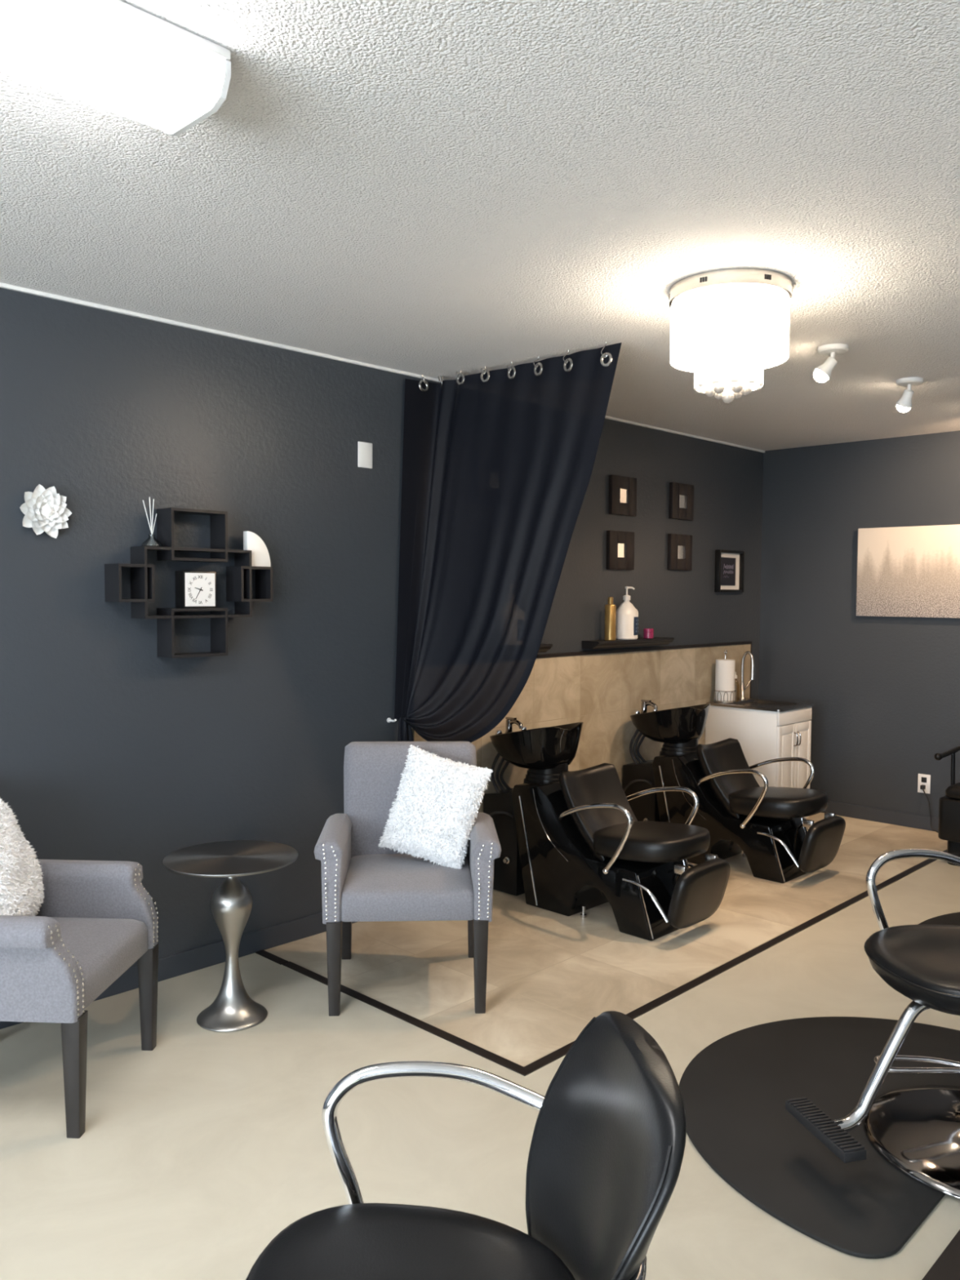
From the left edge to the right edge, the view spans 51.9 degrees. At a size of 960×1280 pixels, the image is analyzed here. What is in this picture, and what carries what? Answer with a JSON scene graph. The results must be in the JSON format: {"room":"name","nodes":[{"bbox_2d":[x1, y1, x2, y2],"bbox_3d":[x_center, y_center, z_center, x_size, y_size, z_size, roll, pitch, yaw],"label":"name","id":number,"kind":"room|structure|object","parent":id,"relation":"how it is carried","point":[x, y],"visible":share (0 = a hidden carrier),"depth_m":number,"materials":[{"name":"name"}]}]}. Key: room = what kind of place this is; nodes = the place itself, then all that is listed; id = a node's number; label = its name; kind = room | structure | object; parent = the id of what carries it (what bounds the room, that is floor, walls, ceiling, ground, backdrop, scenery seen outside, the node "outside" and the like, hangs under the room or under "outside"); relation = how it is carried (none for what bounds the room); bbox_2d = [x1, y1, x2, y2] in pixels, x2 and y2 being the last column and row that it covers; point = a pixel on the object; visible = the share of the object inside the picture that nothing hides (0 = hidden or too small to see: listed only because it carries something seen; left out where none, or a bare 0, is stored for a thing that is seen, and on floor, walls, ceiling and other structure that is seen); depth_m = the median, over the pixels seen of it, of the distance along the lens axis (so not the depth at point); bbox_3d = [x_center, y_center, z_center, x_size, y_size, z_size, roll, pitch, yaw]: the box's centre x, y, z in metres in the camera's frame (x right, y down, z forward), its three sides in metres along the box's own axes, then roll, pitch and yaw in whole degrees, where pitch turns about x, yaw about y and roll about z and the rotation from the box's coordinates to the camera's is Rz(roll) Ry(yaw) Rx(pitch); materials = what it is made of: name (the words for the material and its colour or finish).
{"room":"salon","nodes":[
{"label":"salon","id":0,"kind":"room"},
{"bbox_2d":[0,287,763,966],"bbox_3d":[-1.251,0.051,3.599,0.120,2.417,9.266,3,4,44],"label":"wall","id":1,"kind":"structure","parent":0,"point":[112,748],"depth_m":3.77,"materials":[{"name":"grey paint"}]},
{"bbox_2d":[19,484,71,537],"bbox_3d":[-1.432,-0.425,3.257,0.058,0.176,0.170,3,4,44],"label":"wall decoration","id":2,"kind":"object","parent":1,"relation":"attached to","point":[43,509],"visible":1,"depth_m":3.25,"materials":[{"name":"white ceramic"}]},
{"bbox_2d":[0,911,357,1029],"bbox_3d":[-1.215,1.218,3.605,0.012,0.085,9.014,3,4,44],"label":"baseboard","id":3,"kind":"structure","parent":1,"relation":"attached to","point":[183,962],"depth_m":3.80,"materials":[{"name":"grey paint"}]},
{"bbox_2d":[104,507,272,657],"bbox_3d":[-1.054,-0.208,3.625,0.106,0.535,0.621,3,4,44],"label":"wall shelf","id":4,"kind":"object","parent":1,"relation":"attached to","point":[238,577],"visible":0.98,"depth_m":3.58,"materials":[{"name":"black wood"}]},
{"bbox_2d":[142,497,156,545],"bbox_3d":[-1.166,-0.419,3.503,0.072,0.178,0.072,3,4,44],"label":"reed diffuser","id":5,"kind":"object","parent":4,"relation":"on","point":[151,527],"visible":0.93,"depth_m":3.50,"materials":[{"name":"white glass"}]},
{"bbox_2d":[175,570,216,608],"bbox_3d":[-1.046,-0.186,3.636,0.065,0.136,0.136,3,4,44],"label":"desk clock","id":6,"kind":"object","parent":4,"relation":"on","point":[193,588],"visible":1,"depth_m":3.60,"materials":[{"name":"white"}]},
{"bbox_2d":[243,531,271,566],"bbox_3d":[-0.862,-0.351,3.814,0.030,0.135,0.105,3,4,44],"label":"ornament","id":7,"kind":"object","parent":4,"relation":"on","point":[253,542],"visible":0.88,"depth_m":3.79,"materials":[{"name":"white ceramic"}]},
{"bbox_2d":[357,441,372,468],"bbox_3d":[-0.494,-0.796,4.245,0.007,0.109,0.078,3,4,44],"label":"blank wall plate","id":8,"kind":"object","parent":1,"relation":"attached to","point":[364,450],"visible":1,"depth_m":4.24,"materials":[{"name":"white plastic"}]},
{"bbox_2d":[0,282,764,453],"bbox_3d":[-1.197,-1.148,3.495,0.012,0.012,9.026,3,4,44],"label":"trim","id":9,"kind":"structure","parent":1,"relation":"attached to","point":[2,285],"depth_m":3.81,"materials":[{"name":"white wood"}]},
{"bbox_2d":[386,717,396,722],"bbox_3d":[-0.388,0.359,4.385,0.053,0.022,0.022,3,4,44],"label":"curtain holdback","id":10,"kind":"object","parent":1,"relation":"attached to","point":[388,720],"visible":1,"depth_m":4.39,"materials":[{"name":"silver metal"}]},
{"bbox_2d":[537,643,552,653],"bbox_3d":[0.070,0.051,4.798,0.114,0.044,0.745,3,4,44],"label":"wall ledge","id":11,"kind":"object","parent":1,"relation":"attached to","point":[544,647],"visible":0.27,"depth_m":5.01,"materials":[{"name":"black wood"}]},
{"bbox_2d":[411,644,751,812],"bbox_3d":[0.755,0.580,5.601,0.024,1.019,3.060,3,4,44],"label":"tile panel","id":12,"kind":"object","parent":1,"relation":"attached to","point":[602,691],"visible":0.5,"depth_m":5.54,"materials":[{"name":"tile"}]},
{"bbox_2d":[606,530,634,569],"bbox_3d":[0.795,-0.507,5.582,0.026,0.216,0.234,3,4,44],"label":"framed mirror","id":13,"kind":"object","parent":1,"relation":"attached to","point":[620,544],"visible":1,"depth_m":5.57,"materials":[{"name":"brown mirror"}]},
{"bbox_2d":[617,542,625,557],"bbox_3d":[0.792,-0.507,5.585,0.015,0.080,0.084,3,4,44],"label":"mirror glass","id":14,"kind":"object","parent":13,"relation":"attached to","point":[621,546],"depth_m":5.58,"materials":[{"name":"white mirror"}]},
{"bbox_2d":[608,475,636,516],"bbox_3d":[0.808,-0.815,5.579,0.026,0.216,0.234,3,4,44],"label":"framed mirror","id":15,"kind":"object","parent":1,"relation":"attached to","point":[622,490],"visible":1,"depth_m":5.56,"materials":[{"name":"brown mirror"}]},
{"bbox_2d":[620,488,627,503],"bbox_3d":[0.805,-0.815,5.582,0.015,0.080,0.084,3,4,44],"label":"mirror glass","id":16,"kind":"object","parent":15,"relation":"attached to","point":[624,491],"depth_m":5.58,"materials":[{"name":"white mirror"}]},
{"bbox_2d":[582,636,674,649],"bbox_3d":[0.852,0.017,5.605,0.114,0.044,0.735,3,4,44],"label":"wall ledge","id":17,"kind":"object","parent":1,"relation":"attached to","point":[656,641],"visible":0.96,"depth_m":5.51,"materials":[{"name":"black wood"}]},
{"bbox_2d":[604,596,616,640],"bbox_3d":[0.718,-0.117,5.434,0.062,0.238,0.062,3,4,44],"label":"bottle","id":18,"kind":"object","parent":17,"relation":"on","point":[610,631],"visible":1,"depth_m":5.41,"materials":[{"name":"brown metal"}]},
{"bbox_2d":[615,586,638,639],"bbox_3d":[0.832,-0.153,5.568,0.119,0.298,0.163,3,4,44],"label":"pump bottle","id":19,"kind":"object","parent":17,"relation":"on","point":[627,615],"visible":0.99,"depth_m":5.51,"materials":[{"name":"white plastic"}]},
{"bbox_2d":[643,628,653,638],"bbox_3d":[0.975,-0.038,5.704,0.059,0.058,0.059,3,4,44],"label":"jar","id":20,"kind":"object","parent":17,"relation":"on","point":[648,633],"visible":1,"depth_m":5.68,"materials":[{"name":"pink plastic"}]},
{"bbox_2d":[536,640,751,657],"bbox_3d":[0.763,0.063,5.576,0.030,0.016,3.066,3,4,44],"label":"trim","id":21,"kind":"structure","parent":1,"relation":"attached to","point":[592,652],"depth_m":5.71,"materials":[{"name":"black wood"}]},
{"bbox_2d":[667,533,692,570],"bbox_3d":[1.221,-0.535,6.021,0.026,0.216,0.234,3,4,44],"label":"framed mirror","id":22,"kind":"object","parent":1,"relation":"attached to","point":[679,546],"visible":1,"depth_m":6.00,"materials":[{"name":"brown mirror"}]},
{"bbox_2d":[677,545,684,559],"bbox_3d":[1.218,-0.535,6.024,0.015,0.080,0.084,3,4,44],"label":"mirror glass","id":23,"kind":"object","parent":22,"relation":"attached to","point":[680,548],"depth_m":6.02,"materials":[{"name":"white"}]},
{"bbox_2d":[669,482,693,520],"bbox_3d":[1.229,-0.843,6.013,0.026,0.216,0.234,3,4,44],"label":"framed mirror","id":24,"kind":"object","parent":1,"relation":"attached to","point":[681,495],"visible":1,"depth_m":6.00,"materials":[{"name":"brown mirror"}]},
{"bbox_2d":[679,494,685,508],"bbox_3d":[1.226,-0.843,6.016,0.015,0.080,0.084,3,4,44],"label":"mirror glass","id":25,"kind":"object","parent":24,"relation":"attached to","point":[682,497],"depth_m":6.01,"materials":[{"name":"white mirror"}]},
{"bbox_2d":[714,549,744,592],"bbox_3d":[1.632,-0.448,6.445,0.034,0.272,0.314,3,4,44],"label":"framed print","id":26,"kind":"object","parent":1,"relation":"attached to","point":[729,564],"visible":1,"depth_m":6.45,"materials":[{"name":"black"}]},
{"bbox_2d":[749,644,751,697],"bbox_3d":[1.823,0.533,6.700,0.030,1.019,0.006,3,4,44],"label":"trim","id":27,"kind":"structure","parent":1,"relation":"attached to","point":[751,644],"depth_m":6.67,"materials":[{"name":"silver"}]},
{"bbox_2d":[0,0,959,450],"bbox_3d":[0.789,-1.099,1.575,5.776,0.100,9.266,3,4,44],"label":"ceiling","id":28,"kind":"structure","parent":0,"point":[433,188],"depth_m":2.39,"materials":[{"name":"white paint"}]},
{"bbox_2d":[0,0,231,136],"bbox_3d":[-0.961,-1.006,1.431,0.245,0.092,1.220,3,4,44],"label":"fluorescent ceiling light","id":29,"kind":"object","parent":28,"relation":"attached to","point":[117,56],"visible":1,"depth_m":1.69,"materials":[{"name":"white paint"}]},
{"bbox_2d":[600,342,607,357],"bbox_3d":[0.486,-1.127,3.832,0.026,0.066,0.022,2,3,27],"label":"curtain hook","id":30,"kind":"object","parent":28,"relation":"attached to","point":[606,342],"visible":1,"depth_m":3.83,"materials":[{"name":"silver metal"}]},
{"bbox_2d":[668,267,792,403],"bbox_3d":[0.797,-0.943,3.157,0.380,0.365,0.383,3,4,44],"label":"crystal ceiling light","id":31,"kind":"object","parent":28,"relation":"hanging from","point":[731,326],"visible":1,"depth_m":3.03,"materials":[{"name":"white glass"}]},
{"bbox_2d":[813,343,848,382],"bbox_3d":[1.391,-1.090,3.904,0.125,0.136,0.116,3,4,44],"label":"ceiling spotlight","id":32,"kind":"object","parent":28,"relation":"attached to","point":[822,373],"visible":1,"depth_m":3.89,"materials":[{"name":"white paint"}]},
{"bbox_2d":[895,377,924,412],"bbox_3d":[1.950,-1.112,4.485,0.121,0.141,0.116,3,4,44],"label":"ceiling spotlight","id":33,"kind":"object","parent":28,"relation":"attached to","point":[904,404],"visible":1,"depth_m":4.48,"materials":[{"name":"white paint"}]},
{"bbox_3d":[-0.181,-1.182,4.459,0.024,0.028,0.025,3,4,44],"label":"curtain hook","id":34,"kind":"object","parent":28,"relation":"attached to","visible":0},
{"bbox_2d":[394,342,621,742],"bbox_3d":[0.073,-0.225,4.098,1.037,1.895,0.278,3,4,44],"label":"curtain","id":35,"kind":"object","parent":34,"relation":"hanging from","point":[498,464],"visible":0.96,"depth_m":4.26,"materials":[{"name":"black fabric"}]},
{"bbox_2d":[0,859,959,1279],"bbox_3d":[0.774,1.365,1.694,5.536,0.001,9.026,3,4,44],"label":"floor","id":36,"kind":"structure","parent":0,"point":[195,1150],"depth_m":2.65,"materials":[{"name":"beige plastic"}]},
{"bbox_2d":[0,859,158,1138],"bbox_3d":[-1.337,0.872,2.854,0.619,0.848,0.646,0,3,3],"label":"armchair","id":37,"kind":"object","parent":36,"relation":"on","point":[95,919],"visible":0.98,"depth_m":2.76,"materials":[{"name":"grey fabric"}]},
{"bbox_2d":[0,798,44,915],"bbox_3d":[-1.405,0.668,2.869,0.245,0.420,0.397,-1,3,-20],"label":"square pillow","id":38,"kind":"object","parent":37,"relation":"on","point":[22,887],"visible":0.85,"depth_m":2.84,"materials":[{"name":"white fabric"}]},
{"bbox_2d":[162,840,297,1031],"bbox_3d":[-0.836,1.001,3.323,0.441,0.550,0.441,3,4,44],"label":"side table","id":39,"kind":"object","parent":36,"relation":"on","point":[233,1010],"visible":1,"depth_m":3.28,"materials":[{"name":"silver metal"}]},
{"bbox_2d":[255,950,523,1071],"bbox_3d":[-0.381,1.271,3.460,1.392,0.004,0.040,3,4,44],"label":"trim","id":40,"kind":"structure","parent":36,"relation":"on","point":[500,1060],"depth_m":3.34,"materials":[{"name":"black"}]},
{"bbox_2d":[245,1010,686,1279],"bbox_3d":[-0.152,0.975,1.364,0.818,0.798,0.584,0,3,-8],"label":"chair","id":41,"kind":"object","parent":36,"relation":"on","point":[607,1146],"visible":1,"depth_m":1.46,"materials":[{"name":"black leather"}]},
{"bbox_2d":[679,1016,959,1258],"bbox_3d":[1.030,1.304,2.860,0.812,0.012,1.344,3,4,44],"label":"floor mat","id":42,"kind":"object","parent":36,"relation":"on","point":[735,1091],"visible":0.87,"depth_m":2.67,"materials":[{"name":"grey rubber"}]},
{"bbox_2d":[785,848,959,1198],"bbox_3d":[1.217,0.891,2.518,0.818,0.846,0.584,0,3,-15],"label":"chair","id":43,"kind":"object","parent":42,"relation":"on","point":[916,1129],"visible":1,"depth_m":2.52,"materials":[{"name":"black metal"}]},
{"bbox_2d":[917,911,959,925],"bbox_3d":[2.199,1.255,4.010,0.812,0.012,1.344,3,4,44],"label":"floor mat","id":44,"kind":"object","parent":36,"relation":"on","point":[953,918],"visible":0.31,"depth_m":4.34,"materials":[{"name":"grey rubber"}]},
{"bbox_2d":[921,1229,959,1279],"bbox_3d":[1.558,1.336,2.238,0.667,0.014,1.400,3,4,44],"label":"floor mat","id":45,"kind":"object","parent":36,"relation":"on","point":[947,1266],"visible":1,"depth_m":2.10,"materials":[{"name":"black rubber"}]},
{"bbox_2d":[933,746,959,866],"bbox_3d":[2.888,0.743,5.292,0.650,0.920,0.681,3,4,44],"label":"salon chair","id":46,"kind":"object","parent":36,"relation":"on","point":[948,830],"visible":1,"depth_m":5.25,"materials":[{"name":"black leather"}]},
{"bbox_2d":[945,782,959,799],"bbox_3d":[2.842,0.810,5.248,0.540,0.069,0.520,3,4,44],"label":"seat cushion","id":47,"kind":"object","parent":46,"relation":"on","point":[953,792],"depth_m":5.23,"materials":[{"name":"black leather"}]},
{"bbox_2d":[264,812,947,1066],"bbox_3d":[1.028,1.212,4.898,1.440,0.001,4.061,3,4,44],"label":"floor","id":48,"kind":"structure","parent":0,"point":[548,973],"depth_m":3.95,"materials":[{"name":"tile"}]},
{"bbox_2d":[314,741,501,1016],"bbox_3d":[-0.262,0.840,3.644,0.646,0.848,0.619,0,3,-3],"label":"armchair","id":49,"kind":"object","parent":48,"relation":"on","point":[362,880],"visible":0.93,"depth_m":3.45,"materials":[{"name":"grey fabric"}]},
{"bbox_2d":[377,744,493,868],"bbox_3d":[-0.169,0.634,3.692,0.424,0.456,0.201,1,3,18],"label":"square pillow","id":50,"kind":"object","parent":49,"relation":"on","point":[433,815],"visible":1,"depth_m":3.65,"materials":[{"name":"white fabric"}]},
{"bbox_2d":[483,716,730,941],"bbox_3d":[0.534,0.812,4.495,1.188,0.831,0.535,3,4,44],"label":"station","id":51,"kind":"object","parent":48,"relation":"on","point":[573,842],"visible":0.98,"depth_m":4.41,"materials":[{"name":"black leather"}]},
{"bbox_2d":[495,729,502,734],"bbox_3d":[0.090,0.445,4.763,0.034,0.024,0.034,3,4,44],"label":"tap","id":52,"kind":"object","parent":51,"relation":"on","point":[498,731],"depth_m":4.75,"materials":[{"name":"silver metal"}]},
{"bbox_2d":[505,716,523,733],"bbox_3d":[0.168,0.418,4.806,0.110,0.078,0.040,3,4,44],"label":"faucet","id":53,"kind":"object","parent":51,"relation":"on","point":[510,721],"depth_m":4.81,"materials":[{"name":"silver metal"}]},
{"bbox_2d":[489,721,583,769],"bbox_3d":[0.271,0.496,4.737,0.412,0.216,0.432,3,4,44],"label":"basin","id":54,"kind":"object","parent":51,"relation":"in","point":[551,748],"depth_m":4.58,"materials":[{"name":"black ceramic"}]},
{"bbox_2d":[515,849,946,1075],"bbox_3d":[1.528,1.236,4.407,0.036,0.004,4.049,3,4,44],"label":"trim","id":55,"kind":"structure","parent":48,"relation":"attached to","point":[531,1068],"depth_m":3.82,"materials":[{"name":"black"}]},
{"bbox_2d":[622,699,845,883],"bbox_3d":[1.334,0.777,5.321,1.188,0.831,0.535,3,4,44],"label":"station","id":56,"kind":"object","parent":48,"relation":"on","point":[769,824],"visible":0.98,"depth_m":5.22,"materials":[{"name":"black leather"}]},
{"bbox_2d":[634,710,639,714],"bbox_3d":[0.890,0.410,5.589,0.034,0.024,0.034,3,4,44],"label":"tap","id":57,"kind":"object","parent":56,"relation":"on","point":[636,712],"depth_m":5.58,"materials":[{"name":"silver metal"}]},
{"bbox_2d":[640,699,657,713],"bbox_3d":[0.967,0.383,5.632,0.110,0.078,0.040,3,4,44],"label":"faucet","id":58,"kind":"object","parent":56,"relation":"on","point":[645,703],"depth_m":5.64,"materials":[{"name":"silver metal"}]},
{"bbox_2d":[630,703,710,743],"bbox_3d":[1.071,0.461,5.563,0.412,0.216,0.432,3,4,44],"label":"basin","id":59,"kind":"object","parent":56,"relation":"in","point":[684,725],"depth_m":5.40,"materials":[{"name":"black ceramic"}]},
{"bbox_2d":[705,651,813,819],"bbox_3d":[1.773,0.616,6.247,0.532,1.069,0.446,3,4,44],"label":"base cabinet","id":60,"kind":"object","parent":48,"relation":"on","point":[765,730],"visible":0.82,"depth_m":6.08,"materials":[{"name":"white paint"}]},
{"bbox_2d":[713,649,736,702],"bbox_3d":[1.557,0.227,6.265,0.139,0.334,0.140,3,4,44],"label":"paper towel holder","id":61,"kind":"object","parent":60,"relation":"on","point":[724,691],"visible":1,"depth_m":6.22,"materials":[{"name":"white paper"}]},
{"bbox_2d":[738,651,755,699],"bbox_3d":[1.765,0.229,6.460,0.109,0.317,0.112,3,4,44],"label":"faucet","id":62,"kind":"object","parent":60,"relation":"on","point":[742,688],"depth_m":6.45,"materials":[{"name":"silver metal"}]},
{"bbox_2d":[706,697,813,711],"bbox_3d":[1.768,0.406,6.243,0.513,0.018,0.446,3,4,44],"label":"countertop","id":63,"kind":"structure","parent":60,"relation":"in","point":[741,704],"depth_m":6.19,"materials":[{"name":"silver stone"}]},
{"bbox_2d":[758,431,959,817],"bbox_3d":[3.961,0.018,4.920,5.536,2.417,0.120,3,4,44],"label":"wall","id":64,"kind":"structure","parent":0,"point":[883,692],"depth_m":6.33,"materials":[{"name":"grey paint"}]},
{"bbox_2d":[822,800,938,831],"bbox_3d":[3.912,1.185,4.924,5.524,0.085,0.012,3,4,44],"label":"baseboard","id":65,"kind":"structure","parent":64,"relation":"attached to","point":[892,817],"depth_m":6.23,"materials":[{"name":"grey paint"}]},
{"bbox_2d":[856,524,959,617],"bbox_3d":[2.861,-0.408,5.857,1.250,0.555,0.036,3,4,44],"label":"canvas painting","id":66,"kind":"object","parent":64,"relation":"attached to","point":[903,571],"visible":1,"depth_m":6.05},
{"bbox_2d":[917,773,930,793],"bbox_3d":[2.728,0.883,6.060,0.074,0.116,0.007,3,4,44],"label":"wall outlet","id":67,"kind":"object","parent":64,"relation":"attached to","point":[923,779],"visible":1,"depth_m":6.05,"materials":[{"name":"white plastic"}]},
{"bbox_2d":[921,777,926,782],"bbox_3d":[2.727,0.859,6.057,0.032,0.032,0.001,3,4,44],"label":"socket","id":68,"kind":"object","parent":67,"relation":"attached to","point":[923,779],"depth_m":6.06,"materials":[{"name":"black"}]},
{"bbox_2d":[920,784,937,832],"bbox_3d":[2.764,1.033,5.921,0.045,0.274,0.314,-1,3,-23],"label":"plug","id":69,"kind":"object","parent":67,"relation":"in","point":[922,787],"visible":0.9,"depth_m":5.99,"materials":[{"name":"black plastic"}]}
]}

